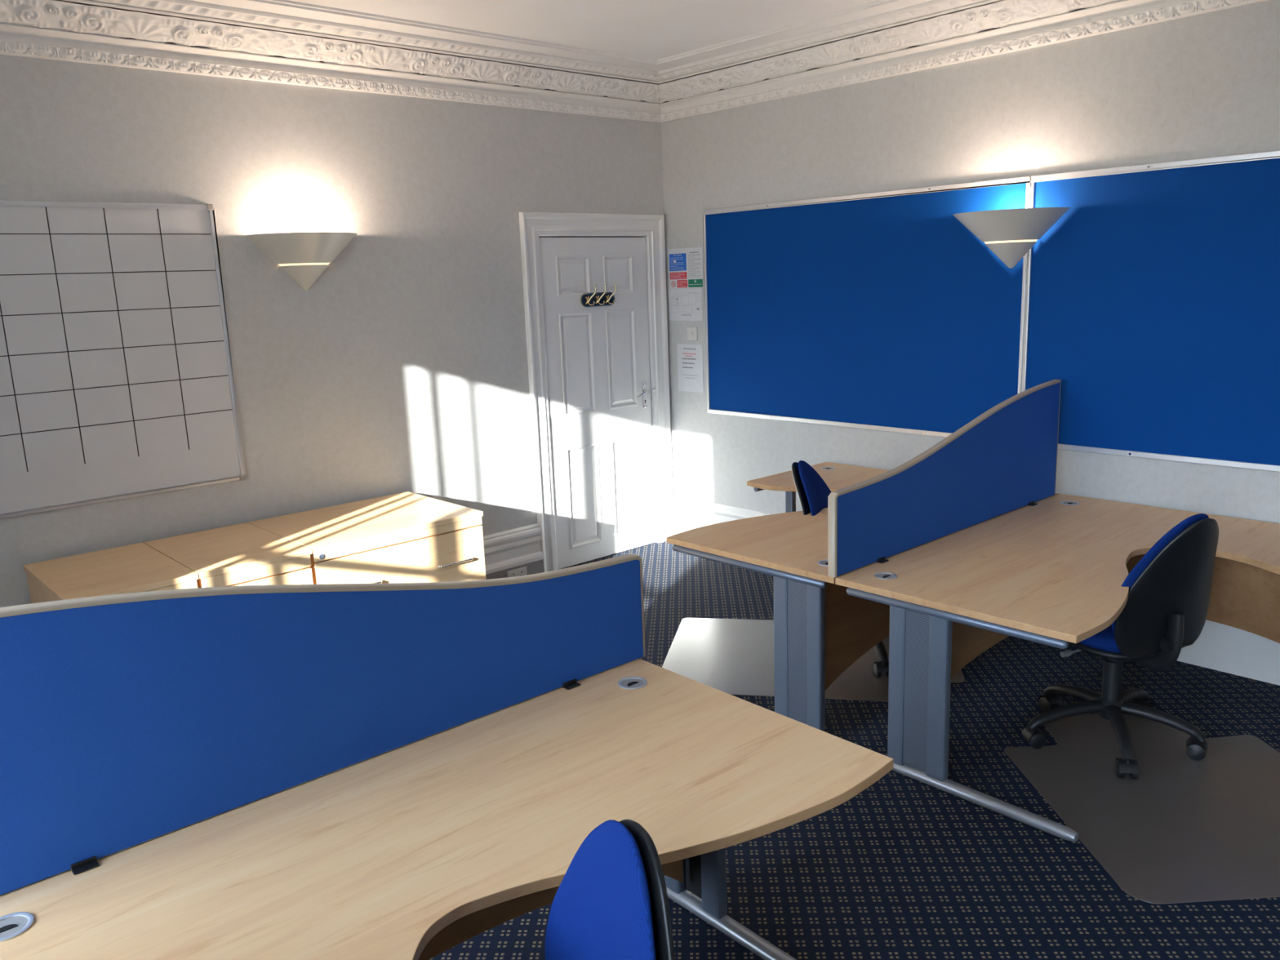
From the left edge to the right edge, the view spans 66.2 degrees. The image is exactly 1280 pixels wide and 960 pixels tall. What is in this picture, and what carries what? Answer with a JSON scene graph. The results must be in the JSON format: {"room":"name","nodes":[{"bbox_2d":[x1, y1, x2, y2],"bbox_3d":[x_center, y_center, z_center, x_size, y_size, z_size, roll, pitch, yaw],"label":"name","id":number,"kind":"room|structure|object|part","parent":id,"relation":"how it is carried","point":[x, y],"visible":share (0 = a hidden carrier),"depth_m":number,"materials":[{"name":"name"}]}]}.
{"room":"office","nodes":[
{"label":"office","id":0,"kind":"room"},
{"bbox_2d":[0,0,663,607],"bbox_3d":[-1.956,-0.680,5.195,6.200,3.130,0.350,-12,16,-41],"label":"wall","id":1,"kind":"structure","parent":0,"point":[403,367],"depth_m":5.25,"materials":[{"name":"paint"}]},
{"bbox_2d":[0,200,245,519],"bbox_3d":[-2.854,-0.484,4.136,2.230,1.353,0.026,-12,16,-41],"label":"whiteboard","id":2,"kind":"object","parent":1,"relation":"attached to","point":[117,375],"visible":1,"depth_m":4.51,"materials":[{"name":"plastic"}]},
{"bbox_2d":[245,231,357,290],"bbox_3d":[-1.645,-1.103,4.974,0.566,0.280,0.283,-12,16,-41],"label":"wall lamp","id":3,"kind":"object","parent":1,"relation":"attached to","point":[304,256],"visible":1,"depth_m":4.92,"materials":[{"name":"beige metal"}]},
{"bbox_3d":[-1.648,-1.170,4.960,0.566,0.144,0.283,-12,16,-41],"label":"lamp shade","id":4,"kind":"part","parent":3,"relation":"part of","materials":[{"name":"beige metal"}]},
{"bbox_2d":[0,0,661,123],"bbox_3d":[-1.708,-2.037,4.579,5.500,0.244,0.542,-12,16,-41],"label":"trim","id":5,"kind":"structure","parent":1,"relation":"attached to","point":[106,32],"depth_m":4.82,"materials":[{"name":"white paint"}]},
{"bbox_2d":[483,523,543,579],"bbox_3d":[-2.218,0.803,4.934,4.288,0.352,0.046,-12,16,-41],"label":"baseboard","id":6,"kind":"structure","parent":1,"relation":"attached to","point":[503,550],"depth_m":6.18,"materials":[{"name":"white paint"}]},
{"bbox_2d":[506,566,527,577],"bbox_3d":[-0.774,0.601,6.206,0.146,0.083,0.013,-12,16,-41],"label":"wall socket","id":7,"kind":"object","parent":1,"relation":"attached to","point":[520,571],"visible":0.62,"depth_m":6.20,"materials":[{"name":"beige plastic"}]},
{"bbox_2d":[518,212,673,572],"bbox_3d":[-0.274,-0.597,6.573,1.190,2.288,0.136,-12,16,-41],"label":"trim","id":8,"kind":"structure","parent":1,"relation":"attached to","point":[532,225],"depth_m":6.37,"materials":[{"name":"white paint"}]},
{"bbox_2d":[539,237,655,569],"bbox_3d":[-0.244,-0.525,6.567,0.930,2.134,0.099,-12,16,-41],"label":"door","id":9,"kind":"structure","parent":1,"relation":"in","point":[600,388],"depth_m":6.55,"materials":[{"name":"white paint"}]},
{"bbox_2d":[580,284,616,306],"bbox_3d":[-0.260,-1.202,6.402,0.288,0.138,0.069,-12,16,-41],"label":"coat hook rack","id":10,"kind":"object","parent":9,"relation":"attached to","point":[596,299],"visible":1,"depth_m":6.41,"materials":[{"name":"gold metal"}]},
{"bbox_3d":[-0.278,-1.181,6.429,0.282,0.082,0.010,-12,16,-41],"label":"plate","id":11,"kind":"part","parent":10,"relation":"part of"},
{"bbox_3d":[0.015,-0.594,6.765,0.127,0.054,0.054,-12,16,-41],"label":"handle","id":12,"kind":"part","parent":9,"relation":"part of","materials":[{"name":"silver metal"}]},
{"bbox_3d":[0.034,-0.590,6.821,0.042,0.180,0.007,-12,16,-41],"label":"handle plate","id":13,"kind":"part","parent":9,"relation":"part of","materials":[{"name":"silver metal"}]},
{"bbox_2d":[56,0,1004,84],"bbox_3d":[0.396,-1.839,2.263,6.200,0.150,7.500,-12,16,-41],"label":"ceiling","id":14,"kind":"structure","parent":0,"point":[654,29],"depth_m":4.87,"materials":[{"name":"paint"}]},
{"bbox_2d":[0,541,1279,959],"bbox_3d":[0.516,1.347,2.921,6.200,0.100,7.500,-12,16,-41],"label":"floor","id":15,"kind":"structure","parent":0,"point":[905,868],"depth_m":3.17,"materials":[{"name":"carpet"}]},
{"bbox_2d":[22,542,198,603],"bbox_3d":[-2.264,0.744,4.292,0.494,0.730,0.804,-12,16,-41],"label":"base cabinet","id":16,"kind":"object","parent":15,"relation":"on","point":[138,567],"visible":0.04,"depth_m":4.17,"materials":[{"name":"brown wood"}]},
{"bbox_3d":[-2.039,0.484,3.973,0.478,0.056,0.018,-12,16,-41],"label":"lock rail","id":17,"kind":"part","parent":16,"relation":"part of","materials":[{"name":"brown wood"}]},
{"bbox_2d":[143,522,313,587],"bbox_3d":[-1.897,0.663,4.618,0.493,0.730,0.804,-12,16,-41],"label":"base cabinet","id":18,"kind":"object","parent":15,"relation":"on","point":[245,553],"visible":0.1,"depth_m":4.41,"materials":[{"name":"brown wood"}]},
{"bbox_3d":[-1.672,0.403,4.300,0.477,0.056,0.018,-12,16,-41],"label":"lock rail","id":19,"kind":"part","parent":18,"relation":"part of","materials":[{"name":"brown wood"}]},
{"bbox_3d":[-1.668,0.506,4.321,0.477,0.140,0.018,-12,16,-41],"label":"drawer","id":20,"kind":"part","parent":18,"relation":"part of","materials":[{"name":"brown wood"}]},
{"bbox_2d":[247,491,485,584],"bbox_3d":[-1.375,0.547,5.082,0.916,0.730,0.804,-12,16,-41],"label":"base cabinet","id":21,"kind":"object","parent":15,"relation":"on","point":[404,537],"visible":0.3,"depth_m":4.87,"materials":[{"name":"brown wood"}]},
{"bbox_3d":[-1.298,0.498,4.625,0.204,0.020,0.045,-12,16,-41],"label":"handle","id":22,"kind":"part","parent":21,"relation":"part of","materials":[{"name":"silver metal"}]},
{"bbox_3d":[-1.150,0.280,4.763,0.900,0.040,0.018,-12,16,-41],"label":"lock rail","id":23,"kind":"part","parent":21,"relation":"part of","materials":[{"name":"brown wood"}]},
{"bbox_3d":[-1.143,0.459,4.800,0.900,0.310,0.018,-12,16,-41],"label":"drawer","id":24,"kind":"part","parent":21,"relation":"part of","materials":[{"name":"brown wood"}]},
{"bbox_3d":[-0.921,0.415,4.959,0.204,0.020,0.045,-12,16,-41],"label":"handle","id":25,"kind":"part","parent":21,"relation":"part of","materials":[{"name":"silver metal"}]},
{"bbox_2d":[0,658,893,959],"bbox_3d":[-0.209,1.145,1.964,1.872,0.734,1.443,-12,15,-40],"label":"desk","id":26,"kind":"object","parent":15,"relation":"on","point":[417,850],"visible":0.94,"depth_m":2.14,"materials":[{"name":"brown wood"}]},
{"bbox_2d":[0,553,645,894],"bbox_3d":[-0.684,0.406,2.397,1.825,0.579,0.084,-12,15,-40],"label":"screen","id":27,"kind":"object","parent":26,"relation":"on","point":[127,720],"visible":1,"depth_m":2.20,"materials":[{"name":"blue fabric"}]},
{"bbox_3d":[-0.684,0.405,2.397,1.825,0.578,0.035,-12,15,-40],"label":"edge trim","id":28,"kind":"part","parent":27,"relation":"part of","materials":[{"name":"beige plastic"}]},
{"bbox_3d":[-0.509,1.041,2.340,1.662,0.597,0.018,-12,15,-40],"label":"modesty panel","id":29,"kind":"part","parent":26,"relation":"part of","materials":[{"name":"laminate"}]},
{"bbox_3d":[0.096,0.927,2.937,0.040,0.655,0.070,-12,15,-40],"label":"leg","id":30,"kind":"part","parent":26,"relation":"part of","materials":[{"name":"grey metal"}]},
{"bbox_3d":[0.207,0.949,2.813,0.040,0.655,0.075,-12,15,-40],"label":"post","id":31,"kind":"part","parent":26,"relation":"part of","materials":[{"name":"grey metal"}]},
{"bbox_2d":[544,819,675,959],"bbox_3d":[-0.236,1.094,1.644,0.654,0.960,0.669,-9,14,-30],"label":"office chair","id":32,"kind":"object","parent":15,"relation":"on","point":[611,902],"visible":1,"depth_m":1.67,"materials":[{"name":"blue fabric"}]},
{"bbox_2d":[662,617,964,701],"bbox_3d":[0.844,0.875,4.891,1.420,0.003,1.000,0,12,11],"label":"chair mat","id":33,"kind":"object","parent":15,"relation":"on","point":[731,656],"visible":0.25,"depth_m":4.84,"materials":[{"name":"plastic"}]},
{"bbox_2d":[791,460,888,676],"bbox_3d":[1.084,0.395,4.802,0.638,0.954,0.671,-6,12,-20],"label":"office chair","id":34,"kind":"object","parent":33,"relation":"on","point":[813,492],"visible":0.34,"depth_m":4.78,"materials":[{"name":"blue fabric"}]},
{"bbox_2d":[798,460,831,515],"bbox_3d":[0.871,0.132,4.877,0.163,0.455,0.420,4,13,27],"label":"cushion","id":35,"kind":"object","parent":34,"relation":"on","point":[813,491],"depth_m":4.80,"materials":[{"name":"blue fabric"}]},
{"bbox_3d":[1.127,0.780,4.705,0.060,0.106,0.304,-3,12,-2],"label":"leg","id":36,"kind":"part","parent":34,"relation":"part of","materials":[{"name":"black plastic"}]},
{"bbox_2d":[666,462,1057,731],"bbox_3d":[0.952,0.485,4.952,1.872,0.734,1.443,-12,16,-41],"label":"desk","id":37,"kind":"object","parent":15,"relation":"on","point":[820,630],"visible":0.54,"depth_m":4.09,"materials":[{"name":"brown wood"}]},
{"bbox_3d":[0.590,0.679,4.050,0.040,0.655,0.075,-12,16,-41],"label":"post","id":38,"kind":"part","parent":37,"relation":"part of","materials":[{"name":"grey metal"}]},
{"bbox_3d":[0.886,0.313,5.773,0.040,0.655,0.055,-12,16,-41],"label":"return leg","id":39,"kind":"part","parent":37,"relation":"part of","materials":[{"name":"grey metal"}]},
{"bbox_3d":[0.638,0.684,3.978,0.003,0.640,0.103,-12,16,-41],"label":"perforated panel","id":40,"kind":"part","parent":37,"relation":"part of","materials":[{"name":"metal"}]},
{"bbox_3d":[0.703,0.700,3.928,0.040,0.655,0.070,-12,16,-41],"label":"leg","id":41,"kind":"part","parent":37,"relation":"part of","materials":[{"name":"grey metal"}]},
{"bbox_3d":[1.299,0.524,4.518,1.662,0.597,0.018,-12,16,-41],"label":"modesty panel","id":42,"kind":"part","parent":37,"relation":"part of","materials":[{"name":"laminate"}]},
{"bbox_2d":[827,379,1061,577],"bbox_3d":[1.390,-0.061,4.284,1.825,0.579,0.084,-12,16,-41],"label":"screen","id":43,"kind":"object","parent":37,"relation":"on","point":[1002,460],"visible":1,"depth_m":4.25,"materials":[{"name":"blue fabric"}]},
{"bbox_2d":[835,493,1279,842],"bbox_3d":[1.930,0.666,3.898,1.872,0.734,1.443,-12,16,-41],"label":"desk","id":44,"kind":"object","parent":15,"relation":"on","point":[1052,571],"visible":0.89,"depth_m":3.70,"materials":[{"name":"brown wood"}]},
{"bbox_3d":[0.961,0.748,3.650,0.040,0.655,0.070,-12,16,-41],"label":"leg","id":45,"kind":"part","parent":44,"relation":"part of","materials":[{"name":"grey metal"}]},
{"bbox_3d":[1.007,0.753,3.580,0.003,0.640,0.103,-12,16,-41],"label":"perforated panel","id":46,"kind":"part","parent":44,"relation":"part of","materials":[{"name":"metal"}]},
{"bbox_3d":[1.074,0.769,3.528,0.040,0.655,0.075,-12,16,-41],"label":"post","id":47,"kind":"part","parent":44,"relation":"part of","materials":[{"name":"grey metal"}]},
{"bbox_3d":[1.572,0.575,4.223,1.662,0.597,0.018,-12,16,-41],"label":"modesty panel","id":48,"kind":"part","parent":44,"relation":"part of","materials":[{"name":"laminate"}]},
{"bbox_3d":[2.495,0.512,4.360,0.018,0.597,1.270,-12,16,-41],"label":"modesty panel","id":49,"kind":"part","parent":44,"relation":"part of","materials":[{"name":"laminate"}]},
{"bbox_2d":[1004,713,1279,904],"bbox_3d":[1.953,1.112,3.540,1.020,0.003,1.250,-3,12,-2],"label":"chair mat","id":50,"kind":"object","parent":15,"relation":"on","point":[1187,829],"visible":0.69,"depth_m":3.43,"materials":[{"name":"plastic"}]},
{"bbox_2d":[1021,513,1218,779],"bbox_3d":[1.841,0.552,3.792,0.671,0.999,0.638,1,12,14],"label":"office chair","id":51,"kind":"object","parent":50,"relation":"on","point":[1166,609],"visible":0.93,"depth_m":3.57,"materials":[{"name":"black plastic"}]},
{"bbox_3d":[1.680,0.929,3.879,0.304,0.106,0.060,-3,12,-4],"label":"leg","id":52,"kind":"part","parent":51,"relation":"part of","materials":[{"name":"black plastic"}]},
{"bbox_3d":[1.702,0.665,3.818,0.156,0.025,0.026,-6,12,-19],"label":"lever","id":53,"kind":"part","parent":51,"relation":"part of","materials":[{"name":"black plastic"}]},
{"bbox_3d":[1.792,0.889,4.057,0.060,0.106,0.304,-7,13,-22],"label":"leg","id":54,"kind":"part","parent":51,"relation":"part of","materials":[{"name":"black plastic"}]},
{"bbox_2d":[1078,625,1121,653],"bbox_3d":[1.847,0.560,3.817,0.448,0.064,0.430,-6,12,-19],"label":"seat cushion","id":55,"kind":"object","parent":51,"relation":"on","point":[1104,642],"depth_m":3.64,"materials":[{"name":"blue fabric"}]},
{"bbox_3d":[1.818,0.957,3.719,0.060,0.106,0.304,1,12,14],"label":"leg","id":56,"kind":"part","parent":51,"relation":"part of","materials":[{"name":"black plastic"}]},
{"bbox_3d":[1.999,0.891,4.006,0.304,0.106,0.060,-12,15,-39],"label":"leg","id":57,"kind":"part","parent":51,"relation":"part of","materials":[{"name":"black plastic"}]},
{"bbox_2d":[1111,513,1208,633],"bbox_3d":[1.923,0.348,3.528,0.420,0.500,0.163,-6,12,-19],"label":"cushion","id":58,"kind":"object","parent":51,"relation":"on","point":[1169,586],"depth_m":3.50,"materials":[{"name":"blue fabric"}]},
{"bbox_3d":[2.016,0.934,3.798,0.304,0.106,0.060,5,14,31],"label":"leg","id":59,"kind":"part","parent":51,"relation":"part of","materials":[{"name":"black plastic"}]},
{"bbox_2d":[661,0,1279,524],"bbox_3d":[2.613,-0.711,4.513,0.350,3.130,6.800,-12,16,-41],"label":"wall","id":60,"kind":"structure","parent":0,"point":[1205,85],"depth_m":4.98,"materials":[{"name":"paint"}]},
{"bbox_2d":[668,288,702,320],"bbox_3d":[0.311,-1.196,6.707,0.002,0.216,0.320,-12,16,-41],"label":"sheet","id":61,"kind":"object","parent":60,"relation":"attached to","point":[685,304],"visible":1,"depth_m":6.70,"materials":[{"name":"white paper"}]},
{"bbox_2d":[667,247,703,288],"bbox_3d":[0.307,-1.433,6.652,0.003,0.266,0.328,-12,16,-41],"label":"notice","id":62,"kind":"object","parent":60,"relation":"attached to","point":[685,264],"visible":1,"depth_m":6.65,"materials":[{"name":"white paper"}]},
{"bbox_3d":[0.257,-1.483,6.695,0.001,0.114,0.162,-12,16,-41],"label":"blue panel","id":63,"kind":"part","parent":62,"relation":"part of","materials":[{"name":"blue paper"}]},
{"bbox_3d":[0.262,-1.395,6.712,0.001,0.046,0.162,-12,16,-41],"label":"red panel","id":64,"kind":"part","parent":62,"relation":"part of","materials":[{"name":"red paper"}]},
{"bbox_3d":[0.288,-1.337,6.696,0.001,0.050,0.098,-12,16,-41],"label":"red panel","id":65,"kind":"part","parent":62,"relation":"part of","materials":[{"name":"red paper"}]},
{"bbox_3d":[0.373,-1.323,6.604,0.001,0.052,0.134,-12,16,-41],"label":"green panel","id":66,"kind":"part","parent":62,"relation":"part of","materials":[{"name":"green paper"}]},
{"bbox_2d":[677,343,703,392],"bbox_3d":[0.347,-0.771,6.772,0.003,0.326,0.244,-12,16,-41],"label":"notice","id":67,"kind":"object","parent":60,"relation":"attached to","point":[690,357],"visible":1,"depth_m":6.77,"materials":[{"name":"white paper"}]},
{"bbox_2d":[687,327,697,340],"bbox_3d":[0.355,-0.996,6.698,0.017,0.092,0.092,-12,16,-41],"label":"light switch","id":68,"kind":"object","parent":60,"relation":"attached to","point":[692,332],"visible":1,"depth_m":6.69,"materials":[{"name":"beige plastic"}]},
{"bbox_2d":[702,176,1031,437],"bbox_3d":[1.190,-0.974,5.758,0.026,1.337,2.227,-12,16,-41],"label":"noticeboard","id":69,"kind":"object","parent":60,"relation":"attached to","point":[880,311],"visible":0.86,"depth_m":5.64,"materials":[{"name":"blue fabric"}]},
{"bbox_2d":[656,0,1267,123],"bbox_3d":[2.231,-2.050,3.929,0.542,0.244,6.800,-12,16,-41],"label":"trim","id":70,"kind":"structure","parent":60,"relation":"attached to","point":[1008,21],"depth_m":5.07,"materials":[{"name":"white paint"}]},
{"bbox_2d":[672,494,1279,685],"bbox_3d":[2.522,0.693,4.670,0.034,0.325,6.800,-12,16,-41],"label":"baseboard","id":71,"kind":"structure","parent":60,"relation":"attached to","point":[1219,646],"depth_m":4.53,"materials":[{"name":"white paint"}]},
{"bbox_2d":[1021,150,1279,471],"bbox_3d":[2.696,-0.695,4.134,0.026,1.337,2.241,-12,16,-41],"label":"noticeboard","id":72,"kind":"object","parent":60,"relation":"attached to","point":[1153,300],"visible":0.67,"depth_m":4.47,"materials":[{"name":"blue fabric"}]},
{"bbox_2d":[952,207,1070,268],"bbox_3d":[1.759,-1.178,4.830,0.288,0.276,0.576,-12,16,-41],"label":"wall lamp","id":73,"kind":"object","parent":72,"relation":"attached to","point":[1010,234],"visible":1,"depth_m":4.77,"materials":[{"name":"beige metal"}]},
{"bbox_3d":[1.757,-1.244,4.816,0.288,0.142,0.576,-12,16,-41],"label":"lamp shade","id":74,"kind":"part","parent":73,"relation":"part of","materials":[{"name":"beige metal"}]}
]}

